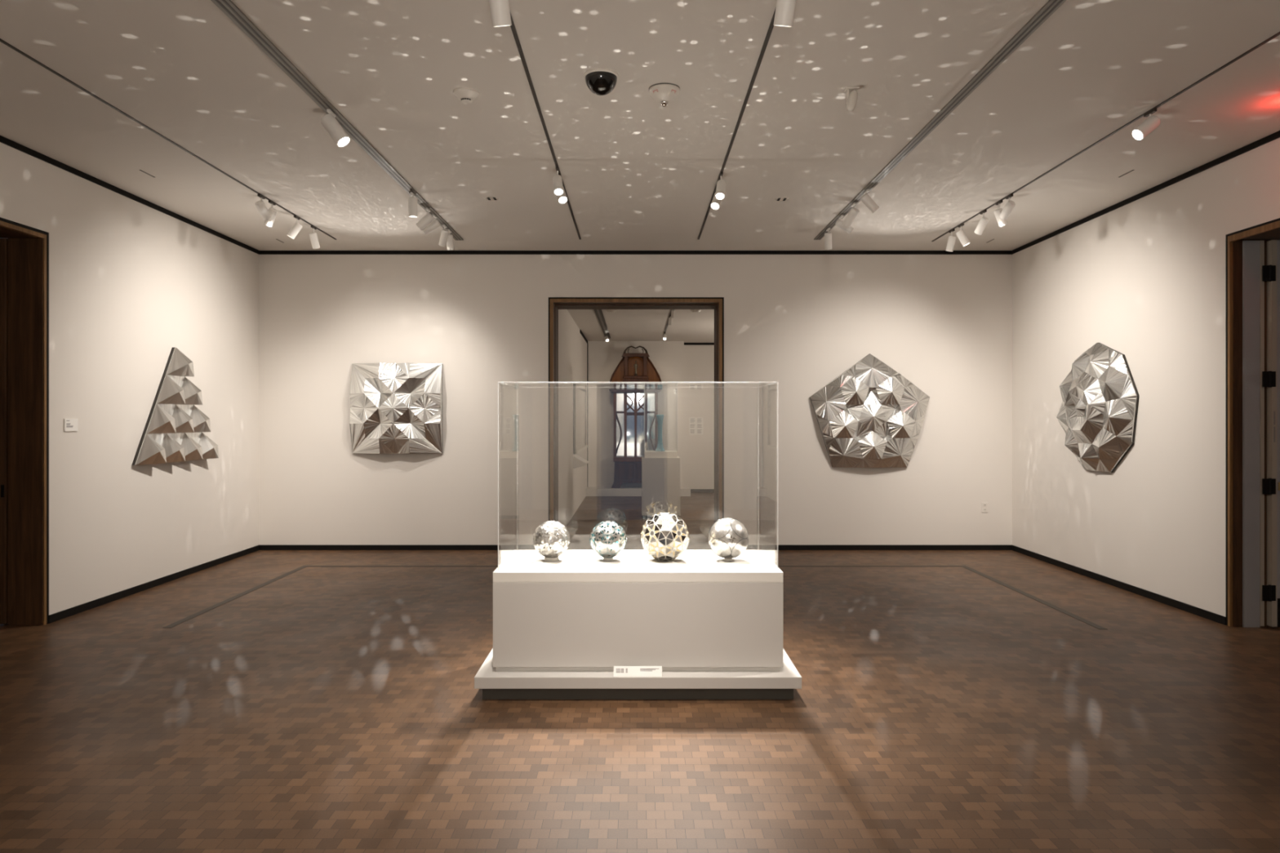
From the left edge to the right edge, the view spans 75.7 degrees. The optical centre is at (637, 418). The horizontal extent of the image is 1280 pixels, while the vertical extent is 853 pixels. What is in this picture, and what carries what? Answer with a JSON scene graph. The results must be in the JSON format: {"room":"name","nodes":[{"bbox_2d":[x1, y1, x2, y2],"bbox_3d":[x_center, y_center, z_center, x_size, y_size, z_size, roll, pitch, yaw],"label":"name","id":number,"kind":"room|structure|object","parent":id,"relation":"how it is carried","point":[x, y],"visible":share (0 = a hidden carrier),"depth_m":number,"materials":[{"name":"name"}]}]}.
{"room":"museum","nodes":[
{"label":"museum","id":0,"kind":"room"},
{"bbox_2d":[0,142,258,615],"bbox_3d":[-4.468,-0.256,3.094,0.320,3.511,12.588,0,0,0],"label":"wall","id":1,"kind":"structure","parent":0,"point":[131,282],"depth_m":6.97,"materials":[{"name":"paint"}]},
{"bbox_2d":[0,217,48,625],"bbox_3d":[-4.634,0.070,4.912,0.668,2.859,2.224,0,0,0],"label":"door","id":2,"kind":"structure","parent":1,"relation":"in","point":[24,255],"depth_m":5.97,"materials":[{"name":"brown wood"}]},
{"bbox_2d":[63,418,78,431],"bbox_3d":[-4.303,0.050,6.263,0.010,0.095,0.145,0,0,0],"label":"wall label","id":3,"kind":"object","parent":1,"relation":"attached to","point":[69,424],"visible":1,"depth_m":6.25,"materials":[{"name":"grey paper"}]},
{"bbox_2d":[0,135,259,253],"bbox_3d":[-4.302,-1.890,3.088,0.012,0.042,12.576,0,0,0],"label":"trim","id":4,"kind":"structure","parent":1,"relation":"attached to","point":[3,140],"depth_m":6.76,"materials":[{"name":"black wood"}]},
{"bbox_2d":[48,545,259,623],"bbox_3d":[-4.302,1.471,7.698,0.012,0.058,3.356,0,0,0],"label":"baseboard","id":5,"kind":"structure","parent":1,"relation":"attached to","point":[52,618],"depth_m":7.15,"materials":[{"name":"black wood"}]},
{"bbox_2d":[131,346,218,465],"bbox_3d":[-4.227,-0.130,7.632,0.161,1.057,1.220,0,0,0],"label":"relief","id":6,"kind":"object","parent":1,"relation":"attached to","point":[173,430],"visible":1,"depth_m":7.56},
{"bbox_2d":[558,309,586,526],"bbox_3d":[-1.135,-0.065,13.174,0.300,3.130,6.252,0,0,0],"label":"wall","id":7,"kind":"structure","parent":0,"point":[572,347],"depth_m":11.85,"materials":[{"name":"paint"}]},
{"bbox_2d":[573,389,587,453],"bbox_3d":[-0.955,0.007,14.090,0.060,1.085,2.820,0,0,0],"label":"panel","id":8,"kind":"object","parent":7,"relation":"attached to","point":[580,445],"depth_m":13.65,"materials":[{"name":"paint"}]},
{"bbox_2d":[573,454,588,468],"bbox_3d":[-0.880,0.680,13.000,0.210,0.200,0.600,0,0,0],"label":"rail","id":9,"kind":"object","parent":7,"relation":"attached to","point":[578,461],"visible":1,"depth_m":12.70,"materials":[{"name":"beige"}]},
{"bbox_2d":[579,329,587,343],"bbox_3d":[-0.979,-1.505,15.250,0.012,0.050,2.100,0,0,0],"label":"trim","id":10,"kind":"structure","parent":7,"relation":"attached to","point":[580,331],"depth_m":15.00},
{"bbox_2d":[586,343,587,487],"bbox_3d":[-0.977,-0.060,16.289,0.016,2.840,0.018,0,0,0],"label":"trim","id":11,"kind":"structure","parent":7,"relation":"attached to","point":[587,344],"depth_m":16.28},
{"bbox_2d":[258,254,1012,545],"bbox_3d":[-0.017,-0.256,9.718,9.583,3.511,0.660,0,0,0],"label":"wall","id":12,"kind":"structure","parent":0,"point":[798,322],"depth_m":9.39,"materials":[{"name":"paint"}]},
{"bbox_2d":[349,363,442,453],"bbox_3d":[-2.726,-0.114,9.291,1.021,1.021,0.192,0,0,0],"label":"relief","id":13,"kind":"object","parent":12,"relation":"attached to","point":[396,408],"visible":1,"depth_m":9.27,"materials":[{"name":"silver metal"}]},
{"bbox_2d":[258,250,1012,254],"bbox_3d":[-0.017,-1.890,9.382,8.583,0.042,0.012,0,0,0],"label":"trim","id":14,"kind":"structure","parent":12,"relation":"attached to","point":[261,252],"depth_m":9.38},
{"bbox_2d":[259,545,1011,550],"bbox_3d":[-0.017,1.471,9.382,8.583,0.058,0.012,0,0,0],"label":"baseboard","id":15,"kind":"structure","parent":12,"relation":"attached to","point":[261,547],"depth_m":9.38,"materials":[{"name":"black wood"}]},
{"bbox_2d":[548,297,724,522],"bbox_3d":[-0.011,0.060,9.713,1.999,2.880,0.670,0,0,0],"label":"door frame","id":16,"kind":"structure","parent":12,"relation":"in","point":[555,304],"depth_m":9.41,"materials":[{"name":"brown wood"}]},
{"bbox_2d":[809,353,929,467],"bbox_3d":[2.646,-0.090,9.291,1.361,1.295,0.192,0,0,0],"label":"relief","id":17,"kind":"object","parent":12,"relation":"attached to","point":[870,415],"visible":1,"depth_m":9.26,"materials":[{"name":"silver metal"}]},
{"bbox_2d":[981,502,987,512],"bbox_3d":[3.960,1.014,9.384,0.070,0.116,0.008,0,0,0],"label":"wall outlet","id":18,"kind":"object","parent":12,"relation":"attached to","point":[984,504],"visible":1,"depth_m":9.38,"materials":[{"name":"plastic"}]},
{"bbox_2d":[0,493,1279,852],"bbox_3d":[0.000,1.550,7.000,12.400,0.100,20.400,0,0,0],"label":"floor","id":19,"kind":"structure","parent":0,"point":[312,709],"depth_m":3.98,"materials":[{"name":"brown wood"}]},
{"bbox_2d":[163,565,307,627],"bbox_3d":[-3.366,1.499,7.143,0.058,0.002,2.495,0,0,0],"label":"floor strip","id":20,"kind":"object","parent":19,"relation":"on","point":[226,601],"visible":1,"depth_m":6.81,"materials":[{"name":"brown metal"}]},
{"bbox_2d":[307,565,960,566],"bbox_3d":[-0.026,1.499,8.360,6.622,0.002,0.060,0,0,0],"label":"floor strip","id":21,"kind":"object","parent":19,"relation":"on","point":[308,566],"visible":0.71,"depth_m":8.36,"materials":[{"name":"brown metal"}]},
{"bbox_2d":[474,550,801,699],"bbox_3d":[0.005,1.165,4.823,1.735,0.670,0.926,0,0,0],"label":"plinth","id":22,"kind":"object","parent":19,"relation":"on","point":[713,624],"visible":0.99,"depth_m":4.44,"materials":[{"name":"paint"}]},
{"bbox_2d":[543,556,559,561],"bbox_3d":[-0.501,0.820,4.822,0.088,0.020,0.088,0,0,0],"label":"stand","id":23,"kind":"object","parent":22,"relation":"on","point":[546,559],"visible":0.82,"depth_m":4.79,"materials":[{"name":"paint"}]},
{"bbox_2d":[532,520,570,557],"bbox_3d":[-0.499,0.708,4.823,0.222,0.220,0.221,0,0,0],"label":"ball","id":24,"kind":"object","parent":23,"relation":"on","point":[551,539],"visible":1,"depth_m":4.75,"materials":[{"name":"metal"}]},
{"bbox_2d":[603,557,613,560],"bbox_3d":[-0.169,0.822,4.822,0.060,0.018,0.060,0,0,0],"label":"stand","id":25,"kind":"object","parent":22,"relation":"on","point":[604,558],"visible":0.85,"depth_m":4.80,"materials":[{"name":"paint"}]},
{"bbox_2d":[589,520,626,558],"bbox_3d":[-0.169,0.708,4.822,0.217,0.216,0.215,0,0,-5],"label":"ball","id":26,"kind":"object","parent":25,"relation":"on","point":[608,539],"visible":1,"depth_m":4.75,"materials":[{"name":"metal"}]},
{"bbox_2d":[497,382,777,571],"bbox_3d":[0.005,0.316,4.823,1.520,1.028,0.712,0,0,0],"label":"cover","id":27,"kind":"object","parent":22,"relation":"on","point":[517,385],"visible":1,"depth_m":4.69,"materials":[{"name":"clear glass"}]},
{"bbox_2d":[613,666,662,676],"bbox_3d":[0.004,1.347,4.384,0.258,0.046,0.036,0,0,0],"label":"label","id":28,"kind":"object","parent":22,"relation":"attached to","point":[619,671],"visible":1,"depth_m":4.38,"materials":[{"name":"white paper"}]},
{"bbox_2d":[640,512,689,561],"bbox_3d":[0.163,0.693,4.822,0.286,0.276,0.282,0,0,0],"label":"ball","id":29,"kind":"object","parent":22,"relation":"on","point":[664,536],"visible":1,"depth_m":4.72,"materials":[{"name":"metal"}]},
{"bbox_2d":[724,558,732,560],"bbox_3d":[0.534,0.824,4.822,0.048,0.012,0.048,0,0,0],"label":"stand","id":30,"kind":"object","parent":22,"relation":"on","point":[725,559],"visible":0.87,"depth_m":4.80,"materials":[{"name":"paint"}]},
{"bbox_2d":[707,517,748,558],"bbox_3d":[0.534,0.701,4.822,0.236,0.236,0.237,0,0,0],"label":"ball","id":31,"kind":"object","parent":30,"relation":"on","point":[728,538],"visible":1,"depth_m":4.74,"materials":[{"name":"metal"}]},
{"bbox_2d":[586,487,690,496],"bbox_3d":[0.022,1.427,16.075,2.015,0.145,0.450,0,0,0],"label":"platform","id":32,"kind":"object","parent":19,"relation":"on","point":[590,491],"visible":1,"depth_m":15.85,"materials":[{"name":"paint"}]},
{"bbox_2d":[608,346,662,488],"bbox_3d":[-0.028,-0.029,16.105,1.028,2.767,0.350,0,0,0],"label":"tall cabinet","id":33,"kind":"object","parent":32,"relation":"on","point":[628,404],"visible":0.91,"depth_m":16.04,"materials":[{"name":"brown wood"}]},
{"bbox_2d":[622,375,648,378],"bbox_3d":[-0.028,-0.797,16.010,0.480,0.055,0.120,0,0,0],"label":"niche shelf","id":34,"kind":"object","parent":33,"relation":"attached to","point":[624,376],"depth_m":15.95,"materials":[{"name":"brown wood"}]},
{"bbox_2d":[615,393,655,456],"bbox_3d":[-0.028,0.125,16.265,0.854,1.250,0.030,0,0,0],"label":"window","id":35,"kind":"structure","parent":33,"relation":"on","point":[620,397],"depth_m":16.25,"materials":[{"name":"clear glass"}]},
{"bbox_2d":[633,360,638,375],"bbox_3d":[-0.023,-0.973,16.000,0.086,0.295,0.079,0,0,0],"label":"figurine","id":36,"kind":"object","parent":33,"relation":"on","point":[635,364],"visible":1,"depth_m":15.98,"materials":[{"name":"brown wood"}]},
{"bbox_2d":[641,450,679,519],"bbox_3d":[0.359,1.000,12.585,0.572,1.000,0.570,0,0,0],"label":"pedestal","id":37,"kind":"object","parent":19,"relation":"on","point":[660,470],"visible":0.89,"depth_m":12.30,"materials":[{"name":"paint"}]},
{"bbox_2d":[655,414,665,451],"bbox_3d":[0.351,0.220,12.580,0.150,0.558,0.150,0,0,0],"label":"vase","id":38,"kind":"object","parent":37,"relation":"on","point":[660,447],"visible":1,"depth_m":12.55,"materials":[{"name":"blue glass"}]},
{"bbox_2d":[644,389,677,451],"bbox_3d":[0.359,-0.015,12.585,0.500,1.027,0.498,0,0,0],"label":"glass case","id":39,"kind":"object","parent":37,"relation":"on","point":[676,390],"visible":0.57,"depth_m":12.43,"materials":[{"name":"glass"}]},
{"bbox_2d":[960,565,1106,629],"bbox_3d":[3.314,1.499,7.122,0.058,0.002,2.536,0,0,0],"label":"floor strip","id":40,"kind":"object","parent":19,"relation":"on","point":[1024,593],"visible":1,"depth_m":6.78,"materials":[{"name":"brown metal"}]},
{"bbox_2d":[0,0,1279,250],"bbox_3d":[-0.017,-1.971,3.104,9.383,0.120,12.608,0,0,0],"label":"ceiling","id":41,"kind":"structure","parent":0,"point":[638,173],"depth_m":5.07,"materials":[{"name":"paint"}]},
{"bbox_2d":[0,38,336,239],"bbox_3d":[-3.210,-1.908,2.940,0.017,0.006,11.680,0,0,0],"label":"track","id":42,"kind":"object","parent":41,"relation":"attached to","point":[1,40],"visible":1,"depth_m":5.25,"materials":[{"name":"brown metal"}]},
{"bbox_2d":[255,194,271,219],"bbox_3d":[-3.205,-1.807,7.065,0.072,0.195,0.155,0,0,12],"label":"track spotlight","id":43,"kind":"object","parent":42,"relation":"hanging from","point":[260,205],"visible":1,"depth_m":7.04,"materials":[{"name":"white metal"}]},
{"bbox_2d":[263,200,277,226],"bbox_3d":[-3.224,-1.797,7.257,0.134,0.216,0.089,0,0,40],"label":"track spotlight","id":44,"kind":"object","parent":42,"relation":"hanging from","point":[269,222],"visible":0.97,"depth_m":7.23,"materials":[{"name":"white metal"}]},
{"bbox_2d":[286,215,302,239],"bbox_3d":[-3.230,-1.798,7.775,0.136,0.215,0.100,0,0,0],"label":"track spotlight","id":45,"kind":"object","parent":42,"relation":"hanging from","point":[295,228],"visible":1,"depth_m":7.75,"materials":[{"name":"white metal"}]},
{"bbox_2d":[309,225,319,248],"bbox_3d":[-3.208,-1.796,8.194,0.072,0.218,0.129,0,0,11],"label":"track spotlight","id":46,"kind":"object","parent":42,"relation":"hanging from","point":[313,237],"visible":1,"depth_m":8.17,"materials":[{"name":"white metal"}]},
{"bbox_2d":[211,0,463,240],"bbox_3d":[-1.896,-1.905,2.950,0.082,0.012,11.700,0,0,0],"label":"track","id":47,"kind":"object","parent":41,"relation":"attached to","point":[228,7],"visible":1,"depth_m":4.79,"materials":[{"name":"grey metal"}]},
{"bbox_2d":[320,108,350,146],"bbox_3d":[-1.869,-1.794,5.106,0.180,0.221,0.107,0,0,0],"label":"track spotlight","id":48,"kind":"object","parent":47,"relation":"hanging from","point":[329,122],"visible":1,"depth_m":5.07,"materials":[{"name":"white metal"}]},
{"bbox_2d":[408,191,417,217],"bbox_3d":[-1.896,-1.806,6.970,0.077,0.199,0.100,0,0,0],"label":"track spotlight","id":49,"kind":"object","parent":47,"relation":"hanging from","point":[412,201],"visible":1,"depth_m":6.94,"materials":[{"name":"white metal"}]},
{"bbox_2d":[415,207,434,230],"bbox_3d":[-1.924,-1.806,7.480,0.168,0.199,0.100,0,0,0],"label":"track spotlight","id":50,"kind":"object","parent":47,"relation":"hanging from","point":[428,218],"visible":1,"depth_m":7.45,"materials":[{"name":"white metal"}]},
{"bbox_2d":[422,213,440,235],"bbox_3d":[-1.927,-1.813,7.720,0.173,0.183,0.100,0,0,0],"label":"track spotlight","id":51,"kind":"object","parent":47,"relation":"hanging from","point":[435,224],"visible":0.89,"depth_m":7.69,"materials":[{"name":"white metal"}]},
{"bbox_2d":[438,224,448,246],"bbox_3d":[-1.908,-1.802,8.138,0.072,0.206,0.144,0,0,-34],"label":"track spotlight","id":52,"kind":"object","parent":47,"relation":"hanging from","point":[444,234],"visible":1,"depth_m":8.11,"materials":[{"name":"white metal"}]},
{"bbox_2d":[446,229,454,249],"bbox_3d":[-1.895,-1.803,8.339,0.072,0.204,0.120,0,0,9],"label":"track spotlight","id":53,"kind":"object","parent":47,"relation":"hanging from","point":[450,243],"visible":0.92,"depth_m":8.32,"materials":[{"name":"white metal"}]},
{"bbox_2d":[453,87,479,103],"bbox_3d":[-1.000,-1.883,4.830,0.151,0.056,0.151,0,0,0],"label":"smoke detector","id":54,"kind":"object","parent":41,"relation":"attached to","point":[466,95],"visible":1,"depth_m":4.79,"materials":[{"name":"white plastic"}]},
{"bbox_2d":[484,195,500,200],"bbox_3d":[-1.260,-1.909,7.158,0.140,0.003,0.140,0,0,0],"label":"recessed light","id":55,"kind":"object","parent":41,"relation":"in","point":[489,198],"visible":1,"depth_m":7.16,"materials":[{"name":"white plastic"}]},
{"bbox_2d":[510,12,581,239],"bbox_3d":[-0.605,-1.908,2.935,0.020,0.006,11.670,0,0,0],"label":"track","id":56,"kind":"object","parent":41,"relation":"attached to","point":[513,26],"visible":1,"depth_m":4.96,"materials":[{"name":"brown metal"}]},
{"bbox_2d":[488,0,511,26],"bbox_3d":[-0.601,-1.813,3.589,0.084,0.205,0.151,0,0,12],"label":"track spotlight","id":57,"kind":"object","parent":56,"relation":"hanging from","point":[500,9],"visible":1,"depth_m":3.58,"materials":[{"name":"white metal"}]},
{"bbox_2d":[552,166,563,195],"bbox_3d":[-0.601,-1.799,6.264,0.072,0.211,0.136,0,0,-14],"label":"track spotlight","id":58,"kind":"object","parent":56,"relation":"hanging from","point":[557,179],"visible":1,"depth_m":6.24,"materials":[{"name":"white metal"}]},
{"bbox_2d":[556,173,567,204],"bbox_3d":[-0.595,-1.791,6.441,0.072,0.229,0.141,0,0,-28],"label":"track spotlight","id":59,"kind":"object","parent":56,"relation":"hanging from","point":[562,198],"visible":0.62,"depth_m":6.41,"materials":[{"name":"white metal"}]},
{"bbox_2d":[583,67,618,95],"bbox_3d":[-0.200,-1.858,4.590,0.196,0.106,0.196,0,0,0],"label":"security camera","id":60,"kind":"object","parent":41,"relation":"attached to","point":[600,81],"visible":1,"depth_m":4.53,"materials":[{"name":"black plastic"}]},
{"bbox_2d":[648,82,679,106],"bbox_3d":[0.158,-1.861,4.780,0.182,0.100,0.182,0,0,0],"label":"fire alarm","id":61,"kind":"object","parent":41,"relation":"attached to","point":[664,93],"visible":1,"depth_m":4.73,"materials":[{"name":"white plastic"}]},
{"bbox_2d":[697,6,776,239],"bbox_3d":[0.654,-1.908,2.935,0.020,0.006,11.670,0,0,0],"label":"track","id":62,"kind":"object","parent":41,"relation":"attached to","point":[771,27],"visible":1,"depth_m":4.96,"materials":[{"name":"brown metal"}]},
{"bbox_2d":[711,181,721,209],"bbox_3d":[0.644,-1.792,6.640,0.072,0.227,0.145,0,0,26],"label":"track spotlight","id":63,"kind":"object","parent":62,"relation":"hanging from","point":[715,204],"visible":0.66,"depth_m":6.60,"materials":[{"name":"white metal"}]},
{"bbox_2d":[715,171,725,199],"bbox_3d":[0.649,-1.800,6.392,0.072,0.210,0.138,0,0,14],"label":"track spotlight","id":64,"kind":"object","parent":62,"relation":"hanging from","point":[721,184],"visible":1,"depth_m":6.37,"materials":[{"name":"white metal"}]},
{"bbox_2d":[773,0,796,26],"bbox_3d":[0.650,-1.813,3.589,0.084,0.205,0.151,0,0,-12],"label":"track spotlight","id":65,"kind":"object","parent":62,"relation":"hanging from","point":[784,9],"visible":1,"depth_m":3.58,"materials":[{"name":"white metal"}]},
{"bbox_2d":[773,196,790,201],"bbox_3d":[1.263,-1.909,7.180,0.140,0.003,0.140,0,0,0],"label":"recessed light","id":66,"kind":"object","parent":41,"relation":"in","point":[781,198],"visible":1,"depth_m":7.18,"materials":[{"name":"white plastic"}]},
{"bbox_2d":[844,86,859,111],"bbox_3d":[1.242,-1.837,4.761,0.075,0.147,0.078,0,0,0],"label":"sensor","id":67,"kind":"object","parent":41,"relation":"attached to","point":[851,99],"visible":1,"depth_m":4.74,"materials":[{"name":"white plastic"}]},
{"bbox_2d":[813,0,1066,239],"bbox_3d":[1.917,-1.905,2.935,0.070,0.012,11.670,0,0,0],"label":"track","id":68,"kind":"object","parent":41,"relation":"attached to","point":[1051,6],"visible":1,"depth_m":4.82,"materials":[{"name":"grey metal"}]},
{"bbox_2d":[824,227,831,249],"bbox_3d":[1.920,-1.800,8.272,0.072,0.210,0.126,0,0,15],"label":"track spotlight","id":69,"kind":"object","parent":68,"relation":"hanging from","point":[828,236],"visible":1,"depth_m":8.25,"materials":[{"name":"white metal"}]},
{"bbox_2d":[835,214,853,233],"bbox_3d":[1.948,-1.821,7.740,0.169,0.169,0.100,0,0,0],"label":"track spotlight","id":70,"kind":"object","parent":68,"relation":"hanging from","point":[839,222],"visible":0.98,"depth_m":7.72,"materials":[{"name":"white metal"}]},
{"bbox_2d":[842,202,859,227],"bbox_3d":[1.902,-1.804,7.322,0.080,0.203,0.164,0,0,-35],"label":"track spotlight","id":71,"kind":"object","parent":68,"relation":"hanging from","point":[854,212],"visible":1,"depth_m":7.29,"materials":[{"name":"white metal"}]},
{"bbox_2d":[860,189,879,213],"bbox_3d":[1.942,-1.813,6.892,0.163,0.183,0.098,0,0,-27],"label":"track spotlight","id":72,"kind":"object","parent":68,"relation":"hanging from","point":[865,198],"visible":1,"depth_m":6.86,"materials":[{"name":"white metal"}]},
{"bbox_2d":[931,31,1279,241],"bbox_3d":[3.182,-1.908,2.990,0.017,0.006,11.780,0,0,0],"label":"track","id":73,"kind":"object","parent":41,"relation":"attached to","point":[1278,33],"visible":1,"depth_m":5.21,"materials":[{"name":"brown metal"}]},
{"bbox_2d":[945,228,955,251],"bbox_3d":[3.179,-1.796,8.341,0.072,0.218,0.124,0,0,-16],"label":"track spotlight","id":74,"kind":"object","parent":73,"relation":"hanging from","point":[951,241],"visible":1,"depth_m":8.32,"materials":[{"name":"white metal"}]},
{"bbox_2d":[955,222,969,246],"bbox_3d":[3.199,-1.797,8.090,0.130,0.217,0.100,0,0,0],"label":"track spotlight","id":75,"kind":"object","parent":73,"relation":"hanging from","point":[961,234],"visible":1,"depth_m":8.06,"materials":[{"name":"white metal"}]},
{"bbox_2d":[973,209,988,235],"bbox_3d":[3.175,-1.800,7.592,0.072,0.210,0.148,0,0,-19],"label":"track spotlight","id":76,"kind":"object","parent":73,"relation":"hanging from","point":[984,221],"visible":1,"depth_m":7.56,"materials":[{"name":"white metal"}]},
{"bbox_2d":[993,200,1007,226],"bbox_3d":[3.197,-1.797,7.252,0.135,0.216,0.090,0,0,-40],"label":"track spotlight","id":77,"kind":"object","parent":73,"relation":"hanging from","point":[1001,222],"visible":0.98,"depth_m":7.23,"materials":[{"name":"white metal"}]},
{"bbox_2d":[999,194,1015,219],"bbox_3d":[3.176,-1.808,7.065,0.072,0.195,0.155,0,0,-13],"label":"track spotlight","id":78,"kind":"object","parent":73,"relation":"hanging from","point":[1010,205],"visible":1,"depth_m":7.04,"materials":[{"name":"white metal"}]},
{"bbox_2d":[1131,107,1159,140],"bbox_3d":[3.155,-1.815,5.108,0.163,0.181,0.100,0,0,0],"label":"track spotlight","id":79,"kind":"object","parent":73,"relation":"hanging from","point":[1153,122],"visible":1,"depth_m":5.08,"materials":[{"name":"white metal"}]},
{"bbox_2d":[567,309,714,342],"bbox_3d":[1.208,-1.580,13.474,4.985,0.100,6.852,0,0,0],"label":"ceiling","id":80,"kind":"structure","parent":0,"point":[687,326],"depth_m":13.42,"materials":[{"name":"paint"}]},
{"bbox_2d":[594,309,610,338],"bbox_3d":[-0.550,-1.522,12.974,0.100,0.013,5.252,0,0,0],"label":"track","id":81,"kind":"object","parent":80,"relation":"attached to","point":[598,313],"visible":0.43,"depth_m":12.97,"materials":[{"name":"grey metal"}]},
{"bbox_2d":[606,309,616,312],"bbox_3d":[-0.360,-1.510,11.600,0.139,0.040,0.139,0,0,0],"label":"ceiling sensor","id":82,"kind":"object","parent":80,"relation":"attached to","point":[607,310],"visible":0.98,"depth_m":11.55,"materials":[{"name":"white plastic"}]},
{"bbox_2d":[662,309,671,336],"bbox_3d":[0.492,-1.524,13.100,0.028,0.009,4.400,0,0,0],"label":"track","id":83,"kind":"object","parent":80,"relation":"attached to","point":[667,324],"visible":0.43,"depth_m":13.45,"materials":[{"name":"brown metal"}]},
{"bbox_2d":[668,315,672,324],"bbox_3d":[0.492,-1.446,12.150,0.052,0.147,0.102,0,0,-16],"label":"track spotlight","id":84,"kind":"object","parent":83,"relation":"attached to","point":[670,318],"visible":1,"depth_m":12.13,"materials":[{"name":"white metal"}]},
{"bbox_2d":[671,309,675,317],"bbox_3d":[0.491,-1.447,11.256,0.052,0.145,0.114,0,0,-6],"label":"track spotlight","id":85,"kind":"object","parent":83,"relation":"attached to","point":[673,311],"visible":0.92,"depth_m":11.24,"materials":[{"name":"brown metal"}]},
{"bbox_2d":[691,309,701,312],"bbox_3d":[0.830,-1.510,11.600,0.139,0.040,0.139,0,0,0],"label":"ceiling sensor","id":86,"kind":"object","parent":80,"relation":"attached to","point":[692,310],"visible":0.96,"depth_m":11.55,"materials":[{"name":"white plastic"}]},
{"bbox_2d":[587,341,714,488],"bbox_3d":[1.208,-0.065,16.600,4.385,3.130,0.600,0,0,0],"label":"wall","id":87,"kind":"structure","parent":0,"point":[673,361],"depth_m":16.30,"materials":[{"name":"paint"}]},
{"bbox_2d":[688,417,702,435],"bbox_3d":[1.195,0.155,16.645,0.280,0.350,0.010,0,0,0],"label":"text panel","id":88,"kind":"object","parent":87,"relation":"attached to","point":[695,424],"visible":1,"depth_m":16.64,"materials":[{"name":"grey paper"}]},
{"bbox_2d":[684,342,714,345],"bbox_3d":[2.164,-1.508,16.642,2.472,0.045,0.015,0,0,0],"label":"trim","id":89,"kind":"structure","parent":87,"relation":"attached to","point":[685,344],"depth_m":16.64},
{"bbox_2d":[690,488,714,493],"bbox_3d":[2.164,1.465,16.642,2.472,0.070,0.015,0,0,0],"label":"baseboard","id":90,"kind":"structure","parent":87,"relation":"attached to","point":[692,491],"depth_m":16.64,"materials":[{"name":"wood"}]},
{"bbox_2d":[1012,137,1279,617],"bbox_3d":[4.435,-0.256,3.094,0.320,3.511,12.588,0,0,0],"label":"wall","id":91,"kind":"structure","parent":0,"point":[1144,279],"depth_m":6.94,"materials":[{"name":"paint"}]},
{"bbox_2d":[1056,342,1139,472],"bbox_3d":[4.163,-0.107,7.614,0.221,1.188,1.206,0,0,0],"label":"relief","id":92,"kind":"object","parent":91,"relation":"attached to","point":[1097,414],"visible":1,"depth_m":7.38,"materials":[{"name":"silver metal"}]},
{"bbox_2d":[1011,545,1226,625],"bbox_3d":[4.269,1.471,7.676,0.012,0.058,3.400,0,0,0],"label":"baseboard","id":93,"kind":"structure","parent":91,"relation":"attached to","point":[1207,615],"depth_m":7.11,"materials":[{"name":"black wood"}]},
{"bbox_2d":[1011,130,1279,253],"bbox_3d":[4.269,-1.890,3.088,0.012,0.042,12.576,0,0,0],"label":"trim","id":94,"kind":"structure","parent":91,"relation":"attached to","point":[1274,135],"depth_m":6.68,"materials":[{"name":"black wood"}]},
{"bbox_2d":[1226,217,1279,627],"bbox_3d":[4.722,0.072,4.910,0.906,2.855,2.220,0,0,0],"label":"door","id":95,"kind":"structure","parent":91,"relation":"in","point":[1252,253],"depth_m":5.91,"materials":[{"name":"brown wood"}]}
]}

